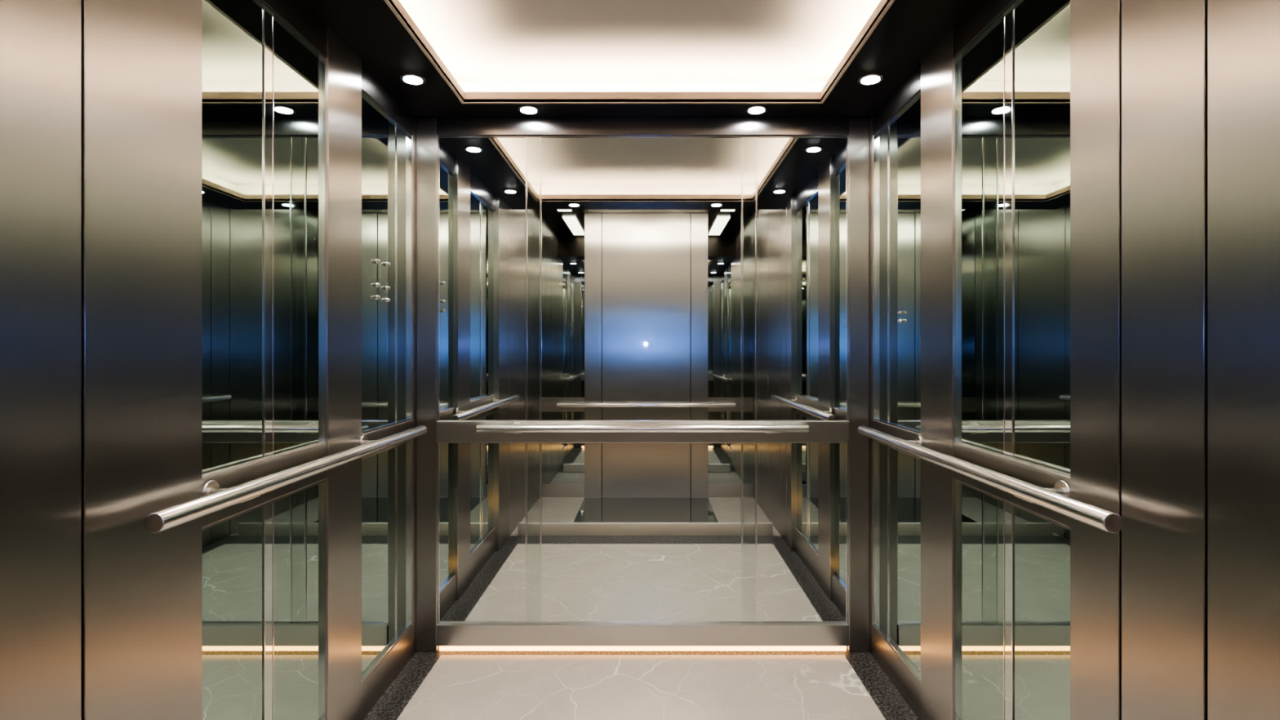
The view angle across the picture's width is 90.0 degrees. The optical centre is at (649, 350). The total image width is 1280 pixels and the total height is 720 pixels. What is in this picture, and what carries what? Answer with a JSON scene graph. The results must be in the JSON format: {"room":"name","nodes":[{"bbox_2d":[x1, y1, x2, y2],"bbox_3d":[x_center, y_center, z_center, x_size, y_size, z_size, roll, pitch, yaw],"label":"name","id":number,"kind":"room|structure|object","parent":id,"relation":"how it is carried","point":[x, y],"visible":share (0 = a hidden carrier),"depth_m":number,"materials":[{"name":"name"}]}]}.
{"room":"elevator interior","nodes":[
{"label":"elevator interior","id":0,"kind":"room"},
{"bbox_2d":[0,0,416,719],"bbox_3d":[-1.075,0.029,1.360,0.150,2.757,3.180,0,0,0],"label":"wall","id":1,"kind":"structure","parent":0,"point":[100,100],"depth_m":1.20,"materials":[{"name":"grey metal"}]},
{"bbox_2d":[201,0,326,477],"bbox_3d":[-1.042,-0.320,1.730,0.033,1.220,0.599,0,0,0],"label":"wall mirror","id":2,"kind":"object","parent":1,"relation":"attached to","point":[264,85],"visible":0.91,"depth_m":1.70,"materials":[{"name":"grey mirror"}]},
{"bbox_2d":[201,479,326,719],"bbox_3d":[-1.042,0.787,1.730,0.033,0.765,0.599,0,0,0],"label":"wall mirror","id":3,"kind":"object","parent":1,"relation":"attached to","point":[264,566],"visible":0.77,"depth_m":1.73,"materials":[{"name":"grey mirror"}]},
{"bbox_2d":[143,425,426,533],"bbox_3d":[-0.966,0.327,1.910,0.110,0.056,1.420,0,0,0],"label":"handrail","id":4,"kind":"object","parent":1,"relation":"attached to","point":[214,498],"visible":1,"depth_m":1.50,"materials":[{"name":"metal"}]},
{"bbox_2d":[361,89,412,434],"bbox_3d":[-1.044,-0.320,2.527,0.029,1.240,0.515,0,0,0],"label":"wall mirror","id":5,"kind":"object","parent":1,"relation":"attached to","point":[386,144],"visible":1,"depth_m":2.52,"materials":[{"name":"grey mirror"}]},
{"bbox_2d":[361,440,412,681],"bbox_3d":[-1.046,0.787,2.527,0.025,0.805,0.515,0,0,0],"label":"wall mirror","id":6,"kind":"object","parent":1,"relation":"attached to","point":[386,474],"visible":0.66,"depth_m":2.53,"materials":[{"name":"grey mirror"}]},
{"bbox_2d":[301,0,977,117],"bbox_3d":[-0.030,-1.180,1.360,2.200,0.300,3.180,0,0,0],"label":"ceiling","id":7,"kind":"structure","parent":0,"point":[486,46],"depth_m":2.41,"materials":[{"name":"grey paint"}]},
{"bbox_2d":[400,73,426,84],"bbox_3d":[-0.895,-1.026,2.420,0.094,0.008,0.094,0,0,0],"label":"recessed light","id":8,"kind":"object","parent":7,"relation":"in","point":[409,78],"visible":1,"depth_m":2.41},
{"bbox_2d":[517,105,539,114],"bbox_3d":[-0.515,-1.026,2.725,0.094,0.008,0.094,0,0,0],"label":"recessed light","id":9,"kind":"object","parent":7,"relation":"in","point":[526,109],"visible":1,"depth_m":2.71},
{"bbox_2d":[383,0,894,103],"bbox_3d":[-0.030,-1.050,1.968,1.498,0.044,1.381,0,0,0],"label":"trim","id":10,"kind":"structure","parent":7,"relation":"attached to","point":[411,24],"depth_m":2.65,"materials":[{"name":"beige paint"}]},
{"bbox_2d":[745,105,767,114],"bbox_3d":[0.455,-1.026,2.725,0.094,0.008,0.094,0,0,0],"label":"recessed light","id":11,"kind":"object","parent":7,"relation":"in","point":[753,109],"visible":1,"depth_m":2.71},
{"bbox_2d":[857,73,883,84],"bbox_3d":[0.835,-1.026,2.420,0.094,0.008,0.094,0,0,0],"label":"recessed light","id":12,"kind":"object","parent":7,"relation":"in","point":[870,78],"visible":1,"depth_m":2.41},
{"bbox_2d":[363,648,919,719],"bbox_3d":[-0.030,1.367,1.360,2.200,0.080,3.180,0,0,0],"label":"floor","id":13,"kind":"structure","parent":0,"point":[438,685],"depth_m":2.52,"materials":[{"name":"grey stone"}]},
{"bbox_2d":[416,117,869,651],"bbox_3d":[-0.030,0.029,2.882,2.200,2.757,0.135,0,0,0],"label":"wall","id":14,"kind":"structure","parent":0,"point":[430,634],"depth_m":2.82,"materials":[{"name":"grey metal"}]},
{"bbox_2d":[475,422,808,434],"bbox_3d":[-0.030,0.339,2.780,1.430,0.056,0.071,0,0,0],"label":"handrail","id":15,"kind":"object","parent":14,"relation":"attached to","point":[515,428],"visible":1,"depth_m":2.75,"materials":[{"name":"metal"}]},
{"bbox_2d":[437,135,848,421],"bbox_3d":[-0.030,-0.322,2.841,1.816,1.261,0.017,0,0,0],"label":"wall mirror","id":16,"kind":"object","parent":14,"relation":"attached to","point":[580,277],"visible":1,"depth_m":2.84,"materials":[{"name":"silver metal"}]},
{"bbox_2d":[437,442,848,623],"bbox_3d":[-0.030,0.805,2.841,1.816,0.803,0.017,0,0,0],"label":"wall mirror","id":17,"kind":"object","parent":14,"relation":"attached to","point":[528,532],"visible":0.98,"depth_m":2.84,"materials":[{"name":"silver metal"}]},
{"bbox_2d":[439,645,846,650],"bbox_3d":[-0.030,1.312,2.838,1.800,0.025,0.021,0,0,0],"label":"led strip","id":18,"kind":"object","parent":14,"relation":"attached to","point":[441,647],"visible":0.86,"depth_m":2.83,"materials":[{"name":"white plastic"}]},
{"bbox_2d":[869,0,1279,719],"bbox_3d":[1.015,0.029,1.360,0.150,2.757,3.180,0,0,0],"label":"wall","id":19,"kind":"structure","parent":0,"point":[1175,104],"depth_m":1.21,"materials":[{"name":"grey metal"}]},
{"bbox_2d":[873,89,920,434],"bbox_3d":[0.985,-0.320,2.527,0.029,1.240,0.515,0,0,0],"label":"wall mirror","id":20,"kind":"object","parent":19,"relation":"attached to","point":[897,143],"visible":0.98,"depth_m":2.54,"materials":[{"name":"grey mirror"}]},
{"bbox_2d":[873,440,920,681],"bbox_3d":[0.987,0.787,2.527,0.025,0.805,0.515,0,0,0],"label":"wall mirror","id":21,"kind":"object","parent":19,"relation":"attached to","point":[896,473],"visible":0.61,"depth_m":2.54,"materials":[{"name":"grey mirror"}]},
{"bbox_2d":[857,425,1123,533],"bbox_3d":[0.906,0.327,1.910,0.110,0.056,1.420,0,0,0],"label":"handrail","id":22,"kind":"object","parent":19,"relation":"attached to","point":[1057,499],"visible":0.98,"depth_m":1.49,"materials":[{"name":"metal"}]},
{"bbox_2d":[954,0,1070,477],"bbox_3d":[0.983,-0.320,1.730,0.033,1.220,0.599,0,0,0],"label":"wall mirror","id":23,"kind":"object","parent":19,"relation":"attached to","point":[1012,80],"visible":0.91,"depth_m":1.71,"materials":[{"name":"grey mirror"}]},
{"bbox_2d":[954,479,1070,719],"bbox_3d":[0.983,0.787,1.730,0.033,0.765,0.599,0,0,0],"label":"wall mirror","id":24,"kind":"object","parent":19,"relation":"attached to","point":[1012,562],"visible":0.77,"depth_m":1.74,"materials":[{"name":"grey mirror"}]}
]}

